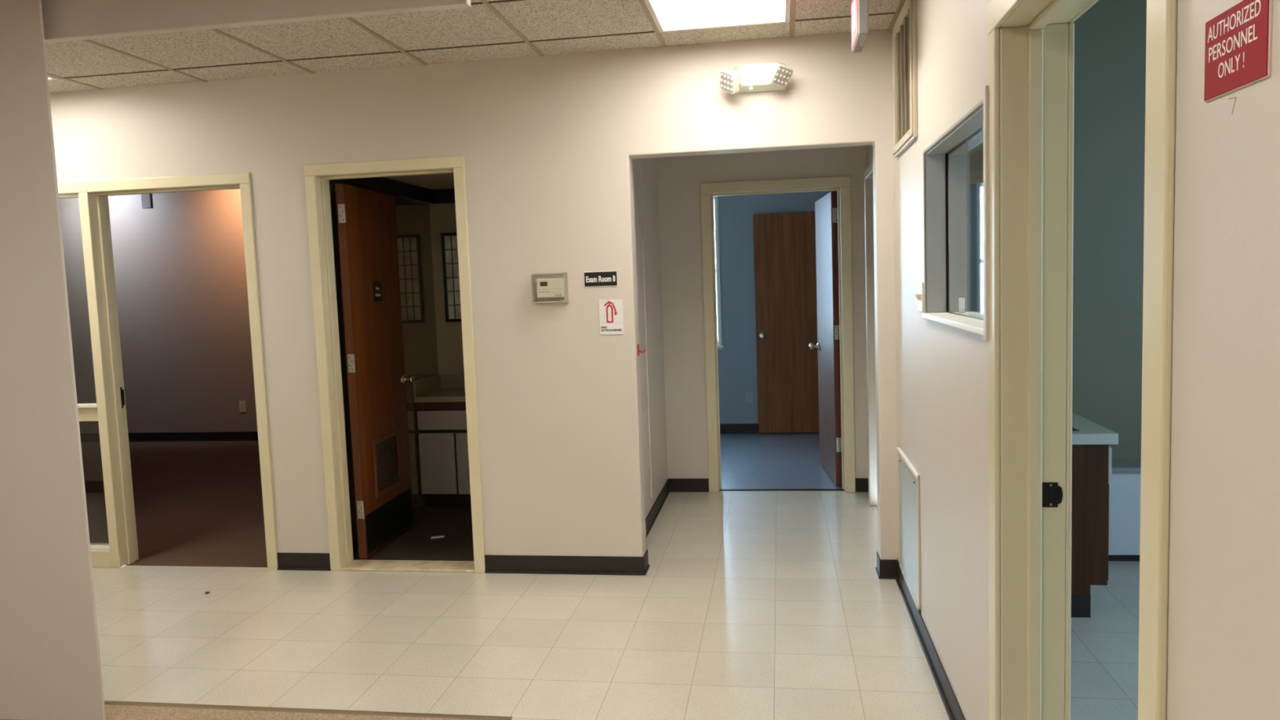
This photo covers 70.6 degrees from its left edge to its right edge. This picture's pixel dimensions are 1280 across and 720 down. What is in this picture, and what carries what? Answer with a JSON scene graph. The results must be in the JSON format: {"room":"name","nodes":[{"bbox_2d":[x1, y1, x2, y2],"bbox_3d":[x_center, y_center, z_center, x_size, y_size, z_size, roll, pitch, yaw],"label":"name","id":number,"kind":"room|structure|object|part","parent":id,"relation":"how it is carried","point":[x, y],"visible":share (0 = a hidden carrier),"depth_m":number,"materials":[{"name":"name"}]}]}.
{"room":"medical office hallway","nodes":[
{"label":"medical office hallway","id":0,"kind":"room"},
{"bbox_2d":[0,0,106,719],"bbox_3d":[-4.246,-0.073,3.480,4.642,2.850,0.050,-1,5,9],"label":"wall","id":1,"kind":"structure","parent":0,"point":[51,665],"depth_m":3.15,"materials":[{"name":"paint"}]},
{"bbox_2d":[58,188,257,433],"bbox_3d":[-4.033,-0.661,9.315,5.700,3.000,0.100,-1,5,9],"label":"wall","id":2,"kind":"structure","parent":0,"point":[180,263],"depth_m":9.40,"materials":[{"name":"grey paint"}]},
{"bbox_2d":[140,193,151,208],"bbox_3d":[-5.094,-1.659,9.324,0.105,0.180,0.022,-1,5,9],"label":"wall speaker","id":3,"kind":"object","parent":2,"relation":"attached to","point":[145,198],"visible":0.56,"depth_m":9.31,"materials":[{"name":"white plastic"}]},
{"bbox_2d":[80,431,257,442],"bbox_3d":[-4.005,0.790,9.387,5.670,0.095,0.014,-1,5,9],"label":"baseboard","id":4,"kind":"structure","parent":2,"relation":"attached to","point":[191,436],"depth_m":9.51,"materials":[{"name":"black rubber"}]},
{"bbox_2d":[239,400,246,412],"bbox_3d":[-4.123,0.481,9.379,0.072,0.116,0.008,-1,5,9],"label":"wall outlet","id":5,"kind":"object","parent":2,"relation":"attached to","point":[242,403],"visible":1,"depth_m":9.38,"materials":[{"name":"beige plastic"}]},
{"bbox_2d":[40,0,471,43],"bbox_3d":[-1.389,-1.339,3.001,1.690,0.450,0.042,-1,5,9],"label":"wall","id":6,"kind":"structure","parent":0,"point":[64,20],"depth_m":3.02,"materials":[{"name":"paint"}]},
{"bbox_2d":[328,183,438,553],"bbox_3d":[-1.607,-0.242,5.793,0.035,2.600,1.740,-1,5,9],"label":"wall","id":7,"kind":"structure","parent":0,"point":[412,218],"depth_m":6.10,"materials":[{"name":"beige paint"}]},
{"bbox_2d":[335,183,414,558],"bbox_3d":[-1.557,0.048,5.320,0.193,2.069,0.746,-1,5,9],"label":"door","id":8,"kind":"structure","parent":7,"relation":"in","point":[366,218],"depth_m":5.22,"materials":[{"name":"orange wood"}]},
{"bbox_3d":[-1.497,0.610,5.356,0.012,0.340,0.390,-1,5,7],"label":"vent frame","id":9,"kind":"part","parent":8,"relation":"part of","materials":[{"name":"orange wood"}]},
{"bbox_3d":[-1.488,0.950,5.399,0.003,0.225,0.711,-1,5,7],"label":"kick plate","id":10,"kind":"part","parent":8,"relation":"part of","materials":[{"name":"black plastic"}]},
{"bbox_3d":[-1.446,0.122,5.643,0.076,0.064,0.064,-1,5,9],"label":"knob","id":11,"kind":"part","parent":8,"relation":"part of","materials":[{"name":"silver metal"}]},
{"bbox_2d":[328,177,455,204],"bbox_3d":[-1.148,-1.097,5.583,0.975,0.095,1.620,-1,5,9],"label":"crown molding","id":12,"kind":"structure","parent":7,"relation":"attached to","point":[399,189],"depth_m":5.89,"materials":[{"name":"black plastic"}]},
{"bbox_2d":[384,173,454,189],"bbox_3d":[-1.134,-1.174,5.634,1.060,0.050,1.740,-1,5,9],"label":"ceiling","id":13,"kind":"structure","parent":0,"point":[446,180],"depth_m":5.82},
{"bbox_2d":[429,203,464,373],"bbox_3d":[-0.989,-0.327,6.513,1.040,2.600,0.120,-1,5,9],"label":"wall","id":14,"kind":"structure","parent":0,"point":[442,216],"depth_m":6.51,"materials":[{"name":"beige paint"}]},
{"bbox_2d":[440,232,461,322],"bbox_3d":[-1.285,-0.592,6.460,0.247,0.634,0.025,-1,5,9],"label":"framed panel","id":15,"kind":"object","parent":14,"relation":"attached to","point":[449,240],"visible":0.43,"depth_m":6.47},
{"bbox_2d":[440,373,465,388],"bbox_3d":[-0.971,0.144,6.481,0.953,0.103,0.018,-1,5,9],"label":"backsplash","id":16,"kind":"structure","parent":14,"relation":"attached to","point":[447,380],"depth_m":6.53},
{"bbox_2d":[49,29,897,559],"bbox_3d":[-3.431,-0.244,5.122,9.757,2.850,0.130,-1,5,9],"label":"wall","id":17,"kind":"structure","parent":0,"point":[548,144],"depth_m":4.62,"materials":[{"name":"paint"}]},
{"bbox_2d":[57,172,278,569],"bbox_3d":[-2.818,0.091,5.059,1.633,2.150,0.158,-1,5,9],"label":"door frame","id":18,"kind":"structure","parent":17,"relation":"in","point":[109,410],"depth_m":4.99,"materials":[{"name":"beige paint"}]},
{"bbox_3d":[-2.944,0.215,5.130,0.007,0.120,0.046,-1,5,9],"label":"strike plate","id":19,"kind":"part","parent":18,"relation":"part of","materials":[{"name":"brown metal"}]},
{"bbox_2d":[276,552,330,570],"bbox_3d":[-1.832,1.099,4.928,0.311,0.095,0.014,-1,5,9],"label":"baseboard","id":20,"kind":"structure","parent":17,"relation":"attached to","point":[286,561],"depth_m":4.93,"materials":[{"name":"black rubber"}]},
{"bbox_2d":[303,155,485,573],"bbox_3d":[-1.274,0.046,4.818,0.871,2.170,0.158,-1,5,9],"label":"door frame","id":21,"kind":"structure","parent":17,"relation":"in","point":[317,176],"depth_m":4.76,"materials":[{"name":"beige paint"}]},
{"bbox_2d":[530,271,568,303],"bbox_3d":[-0.456,-0.363,4.558,0.180,0.154,0.062,-1,5,9],"label":"wall thermostat","id":22,"kind":"object","parent":17,"relation":"attached to","point":[551,287],"visible":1,"depth_m":4.55,"materials":[{"name":"grey plastic"}]},
{"bbox_2d":[484,549,649,575],"bbox_3d":[-0.385,1.061,4.768,0.857,0.095,0.144,-1,5,9],"label":"baseboard","id":23,"kind":"structure","parent":17,"relation":"attached to","point":[510,564],"depth_m":4.70,"materials":[{"name":"black rubber"}]},
{"bbox_2d":[583,270,617,287],"bbox_3d":[-0.197,-0.407,4.543,0.173,0.080,0.006,-1,5,9],"label":"room sign","id":24,"kind":"object","parent":17,"relation":"attached to","point":[591,278],"visible":1,"depth_m":4.54,"materials":[{"name":"black plastic"}]},
{"bbox_2d":[598,299,623,334],"bbox_3d":[-0.145,-0.215,4.552,0.123,0.175,0.006,-1,5,9],"label":"fire extinguisher sign","id":25,"kind":"object","parent":17,"relation":"attached to","point":[611,311],"visible":1,"depth_m":4.55,"materials":[{"name":"grey plastic"}]},
{"bbox_2d":[720,62,793,93],"bbox_3d":[0.548,-1.332,4.263,0.345,0.152,0.164,-1,5,9],"label":"spotlight","id":26,"kind":"object","parent":17,"relation":"attached to","point":[763,77],"visible":1,"depth_m":4.26,"materials":[{"name":"white plastic"}]},
{"bbox_2d":[44,0,905,93],"bbox_3d":[-4.102,-1.130,1.506,9.618,0.021,7.030,-1,5,9],"label":"ceiling","id":27,"kind":"structure","parent":0,"point":[486,29],"depth_m":4.14,"materials":[{"name":"tile"}]},
{"bbox_2d":[48,75,59,79],"bbox_3d":[-3.328,-1.405,4.037,0.586,0.086,1.207,-1,5,9],"label":"ceiling light","id":28,"kind":"object","parent":27,"relation":"attached to","point":[50,77],"visible":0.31,"depth_m":4.57,"materials":[{"name":"plastic"}]},
{"bbox_2d":[644,0,791,32],"bbox_3d":[0.286,-1.485,3.476,0.586,0.086,1.207,-1,5,9],"label":"ceiling light","id":29,"kind":"object","parent":27,"relation":"attached to","point":[668,15],"visible":1,"depth_m":4.00,"materials":[{"name":"plastic"}]},
{"bbox_2d":[654,0,784,20],"bbox_3d":[0.286,-1.493,3.475,0.542,0.006,1.163,-1,5,9],"label":"diffuser","id":30,"kind":"object","parent":29,"relation":"attached to","point":[668,10],"depth_m":3.96,"materials":[{"name":"white plastic"}]},
{"bbox_2d":[850,0,868,53],"bbox_3d":[0.858,-1.355,3.538,0.042,0.236,0.295,-1,5,9],"label":"exit sign","id":31,"kind":"object","parent":27,"relation":"hanging from","point":[860,8],"visible":1,"depth_m":3.43,"materials":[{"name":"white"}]},
{"bbox_2d":[0,432,1139,719],"bbox_3d":[-1.938,1.313,3.619,13.100,0.102,11.400,-1,5,9],"label":"floor","id":32,"kind":"structure","parent":0,"point":[748,605],"depth_m":4.07,"materials":[{"name":"tile"}]},
{"bbox_2d":[104,700,512,719],"bbox_3d":[-1.690,1.513,0.594,1.709,0.007,5.482,-1,5,9],"label":"floor strip","id":33,"kind":"object","parent":32,"relation":"on","point":[106,702],"visible":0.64,"depth_m":3.25,"materials":[{"name":"metal"}]},
{"bbox_2d":[341,559,474,572],"bbox_3d":[-1.235,1.119,4.916,0.755,0.014,0.160,-1,5,9],"label":"threshold","id":34,"kind":"object","parent":32,"relation":"on","point":[356,565],"visible":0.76,"depth_m":4.89,"materials":[{"name":"stone"}]},
{"bbox_2d":[431,535,444,538],"bbox_3d":[-1.227,1.073,5.479,0.083,0.007,0.030,-3,5,-14],"label":"paper scrap","id":35,"kind":"object","parent":32,"relation":"on","point":[439,536],"visible":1,"depth_m":5.48,"materials":[{"name":"white paper"}]},
{"bbox_2d":[414,401,471,506],"bbox_3d":[-0.997,0.625,6.306,0.971,0.742,0.459,-1,5,9],"label":"vanity cabinet","id":36,"kind":"object","parent":32,"relation":"on","point":[442,427],"visible":0.44,"depth_m":6.13,"materials":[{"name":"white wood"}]},
{"bbox_3d":[-1.373,0.704,6.146,0.249,0.418,0.016,-1,5,9],"label":"door","id":37,"kind":"part","parent":36,"relation":"part of","materials":[{"name":"grey laminate"}]},
{"bbox_2d":[413,373,465,402],"bbox_3d":[-1.014,0.185,6.258,0.971,0.143,0.478,-1,5,9],"label":"countertop","id":38,"kind":"structure","parent":36,"relation":"on","point":[440,388],"depth_m":6.29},
{"bbox_3d":[-1.043,0.301,6.058,0.971,0.052,0.016,-1,5,9],"label":"rail","id":39,"kind":"part","parent":36,"relation":"part of","materials":[{"name":"brown wood"}]},
{"bbox_3d":[-1.038,0.400,6.066,0.949,0.130,0.016,-1,5,9],"label":"drawer","id":40,"kind":"part","parent":36,"relation":"part of","materials":[{"name":"grey laminate"}]},
{"bbox_3d":[-1.104,0.698,6.104,0.268,0.418,0.016,-1,5,9],"label":"door","id":41,"kind":"part","parent":36,"relation":"part of","materials":[{"name":"grey laminate"}]},
{"bbox_2d":[719,488,844,490],"bbox_3d":[0.998,0.915,6.384,0.870,0.008,0.030,-1,5,9],"label":"threshold","id":42,"kind":"object","parent":32,"relation":"on","point":[720,489],"visible":1,"depth_m":6.37,"materials":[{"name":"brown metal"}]},
{"bbox_2d":[1071,444,1111,617],"bbox_3d":[1.752,0.690,4.338,0.680,0.755,0.940,-1,5,9],"label":"base cabinet","id":43,"kind":"object","parent":32,"relation":"on","point":[1091,464],"visible":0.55,"depth_m":3.84,"materials":[{"name":"brown wood"}]},
{"bbox_2d":[1071,412,1118,444],"bbox_3d":[1.734,0.291,4.296,0.674,0.048,0.965,-1,5,9],"label":"countertop","id":44,"kind":"structure","parent":43,"relation":"on","point":[1084,431],"depth_m":3.80,"materials":[{"name":"laminate"}]},
{"bbox_3d":[2.021,0.712,4.060,0.007,0.420,0.450,-1,5,9],"label":"door","id":45,"kind":"part","parent":43,"relation":"part of","materials":[{"name":"brown wood"}]},
{"bbox_3d":[2.015,0.421,4.034,0.016,0.145,0.450,-1,5,9],"label":"drawer","id":46,"kind":"part","parent":43,"relation":"part of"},
{"bbox_2d":[1108,460,1141,561],"bbox_3d":[2.674,0.769,4.583,1.060,0.490,0.209,-1,5,9],"label":"cabinet","id":47,"kind":"object","parent":32,"relation":"on","point":[1124,511],"visible":0.02,"depth_m":4.55,"materials":[{"name":"white wood"}]},
{"bbox_2d":[632,157,667,518],"bbox_3d":[-0.033,-0.400,5.517,0.127,2.850,1.700,-1,5,9],"label":"wall","id":48,"kind":"structure","parent":0,"point":[645,170],"depth_m":5.76,"materials":[{"name":"paint"}]},
{"bbox_2d":[637,343,645,355],"bbox_3d":[0.009,-0.052,4.612,0.042,0.060,0.028,-1,5,9],"label":"wall hook","id":49,"kind":"object","parent":48,"relation":"attached to","point":[638,350],"visible":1,"depth_m":4.61,"materials":[{"name":"metal"}]},
{"bbox_3d":[-0.009,-0.051,4.615,0.006,0.060,0.028,-1,5,9],"label":"plate","id":50,"kind":"part","parent":49,"relation":"part of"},
{"bbox_2d":[645,478,669,537],"bbox_3d":[0.078,0.970,5.626,0.013,0.095,1.700,-1,5,9],"label":"baseboard","id":51,"kind":"structure","parent":48,"relation":"attached to","point":[653,513],"depth_m":5.81,"materials":[{"name":"black rubber"}]},
{"bbox_2d":[657,145,868,478],"bbox_3d":[0.324,-0.488,6.383,3.800,2.850,0.130,-1,5,9],"label":"wall","id":52,"kind":"structure","parent":0,"point":[680,178],"depth_m":6.27,"materials":[{"name":"paint"}]},
{"bbox_2d":[668,478,708,492],"bbox_3d":[0.348,0.891,6.434,0.285,0.095,0.014,-1,5,9],"label":"baseboard","id":53,"kind":"structure","parent":52,"relation":"attached to","point":[676,485],"depth_m":6.43,"materials":[{"name":"black rubber"}]},
{"bbox_2d":[699,175,855,492],"bbox_3d":[0.964,-0.158,6.316,1.014,2.159,0.170,-1,5,9],"label":"door frame","id":54,"kind":"structure","parent":52,"relation":"in","point":[841,184],"depth_m":6.22,"materials":[{"name":"beige paint"}]},
{"bbox_2d":[808,191,842,485],"bbox_3d":[1.371,-0.174,6.753,0.194,2.063,0.870,-1,5,9],"label":"door","id":55,"kind":"structure","parent":54,"relation":"attached to","point":[828,345],"depth_m":6.55,"materials":[{"name":"wood"}]},
{"bbox_3d":[1.372,-0.108,7.131,0.077,0.064,0.064,-1,5,9],"label":"knob","id":56,"kind":"part","parent":55,"relation":"part of","materials":[{"name":"silver metal"}]},
{"bbox_2d":[855,478,868,492],"bbox_3d":[1.524,0.879,6.087,0.118,0.095,0.340,-1,5,9],"label":"baseboard","id":57,"kind":"structure","parent":52,"relation":"attached to","point":[861,484],"depth_m":6.25,"materials":[{"name":"black rubber"}]},
{"bbox_2d":[717,190,837,423],"bbox_3d":[0.688,-0.706,8.761,3.600,2.850,0.120,-1,5,9],"label":"wall","id":58,"kind":"structure","parent":0,"point":[737,361],"depth_m":8.67,"materials":[{"name":"blue paint"}]},
{"bbox_2d":[713,196,724,349],"bbox_3d":[0.180,-0.853,8.802,1.230,1.530,0.165,-1,5,9],"label":"window","id":59,"kind":"structure","parent":58,"relation":"in","point":[720,346],"depth_m":8.67,"materials":[{"name":"white plastic"}]},
{"bbox_2d":[720,423,759,433],"bbox_3d":[0.049,0.686,8.919,2.228,0.095,0.014,-1,5,9],"label":"baseboard","id":60,"kind":"structure","parent":58,"relation":"attached to","point":[724,428],"depth_m":8.78,"materials":[{"name":"black rubber"}]},
{"bbox_2d":[745,391,753,403],"bbox_3d":[1.056,0.357,8.737,0.072,0.116,0.008,-1,5,9],"label":"wall outlet","id":61,"kind":"object","parent":58,"relation":"attached to","point":[748,394],"visible":1,"depth_m":8.74,"materials":[{"name":"grey plastic"}]},
{"bbox_2d":[753,211,819,433],"bbox_3d":[1.529,-0.338,8.534,0.864,2.095,0.140,-1,5,9],"label":"door","id":62,"kind":"structure","parent":58,"relation":"in","point":[785,257],"depth_m":8.56,"materials":[{"name":"brown wood"}]},
{"bbox_3d":[1.159,-0.228,8.568,0.064,0.064,0.074,-1,5,9],"label":"knob","id":63,"kind":"part","parent":62,"relation":"part of","materials":[{"name":"silver metal"}]},
{"bbox_2d":[868,145,872,165],"bbox_3d":[1.493,-0.434,5.280,0.127,2.850,1.700,-1,5,9],"label":"wall","id":64,"kind":"structure","parent":0,"point":[870,147],"depth_m":5.91,"materials":[{"name":"paint"}]},
{"bbox_2d":[863,161,877,506],"bbox_3d":[1.418,-0.086,5.359,0.062,2.150,0.950,-1,5,9],"label":"door frame","id":65,"kind":"structure","parent":64,"relation":"in","point":[868,173],"depth_m":5.77,"materials":[{"name":"paint"}]},
{"bbox_2d":[969,0,1146,460],"bbox_3d":[3.106,-0.504,4.559,3.343,3.000,0.100,-1,5,9],"label":"wall","id":66,"kind":"structure","parent":0,"point":[1110,36],"depth_m":4.60,"materials":[{"name":"teal paint"}]},
{"bbox_2d":[892,0,1279,719],"bbox_3d":[0.778,-0.030,0.911,0.159,2.850,6.930,-1,5,9],"label":"wall","id":67,"kind":"structure","parent":0,"point":[1223,663],"depth_m":1.22,"materials":[{"name":"paint"}]},
{"bbox_2d":[892,0,917,157],"bbox_3d":[1.108,-1.185,3.812,0.027,0.575,0.620,-1,5,9],"label":"air vent","id":68,"kind":"object","parent":67,"relation":"in","point":[904,29],"visible":1,"depth_m":3.76,"materials":[{"name":"metal"}]},
{"bbox_2d":[897,447,920,613],"bbox_3d":[1.188,0.729,4.006,0.014,0.580,0.620,-1,5,9],"label":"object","id":69,"kind":"object","parent":67,"relation":"attached to","point":[908,479],"visible":1,"depth_m":3.96,"materials":[{"name":"paint"}]},
{"bbox_3d":[1.178,0.449,3.982,0.014,0.018,0.620,-1,5,9],"label":"rail","id":70,"kind":"part","parent":69,"relation":"part of","materials":[{"name":"white plastic"}]},
{"bbox_2d":[915,282,924,312],"bbox_3d":[1.087,-0.245,3.526,0.022,0.115,0.120,-1,5,9],"label":"light switch","id":71,"kind":"object","parent":67,"relation":"attached to","point":[920,295],"visible":0.98,"depth_m":3.49,"materials":[{"name":"beige plastic"}]},
{"bbox_2d":[875,551,964,719],"bbox_3d":[1.082,1.115,3.533,0.095,0.095,2.145,-1,5,9],"label":"baseboard","id":72,"kind":"structure","parent":67,"relation":"attached to","point":[949,700],"depth_m":3.59,"materials":[{"name":"black rubber"}]},
{"bbox_2d":[921,85,989,341],"bbox_3d":[1.069,-0.424,2.849,0.201,0.650,1.111,-1,5,9],"label":"window","id":73,"kind":"structure","parent":67,"relation":"in","point":[947,184],"depth_m":3.36,"materials":[{"name":"paint"}]},
{"bbox_3d":[1.083,-0.121,2.880,0.197,0.020,1.085,-1,5,9],"label":"sill","id":74,"kind":"part","parent":73,"relation":"part of","materials":[{"name":"white plastic"}]},
{"bbox_2d":[958,296,964,312],"bbox_3d":[1.169,-0.199,3.281,0.024,0.060,0.015,-1,5,9],"label":"card holder","id":75,"kind":"object","parent":73,"relation":"on","point":[961,300],"visible":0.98,"depth_m":3.29,"materials":[{"name":"plastic"}]},
{"bbox_3d":[0.899,-0.373,2.330,0.022,0.650,0.028,-1,5,9],"label":"casing","id":76,"kind":"part","parent":73,"relation":"part of","materials":[{"name":"paint"}]},
{"bbox_2d":[987,0,1177,719],"bbox_3d":[0.926,0.229,1.830,0.187,2.165,1.087,-1,5,9],"label":"door frame","id":77,"kind":"structure","parent":67,"relation":"in","point":[1031,42],"depth_m":2.25,"materials":[{"name":"beige paint"}]},
{"bbox_3d":[1.048,0.342,2.297,0.049,0.064,0.005,-1,5,9],"label":"strike plate","id":78,"kind":"part","parent":77,"relation":"part of","materials":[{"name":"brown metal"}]},
{"bbox_2d":[1204,0,1272,102],"bbox_3d":[0.714,-0.375,1.084,0.005,0.101,0.154,-1,5,9],"label":"warning sign","id":79,"kind":"object","parent":67,"relation":"attached to","point":[1238,39],"visible":1,"depth_m":1.07,"materials":[{"name":"red plastic"}]},
{"bbox_3d":[2.560,-1.555,1.194,3.343,0.050,6.700,-1,5,9],"label":"ceiling","id":80,"kind":"structure","parent":0,"visible":0},
{"bbox_2d":[969,146,982,159],"bbox_3d":[1.611,-1.387,4.351,0.493,0.760,0.600,-1,5,9],"label":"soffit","id":81,"kind":"structure","parent":80,"relation":"attached to","point":[977,154],"depth_m":4.49,"materials":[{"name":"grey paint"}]}
]}

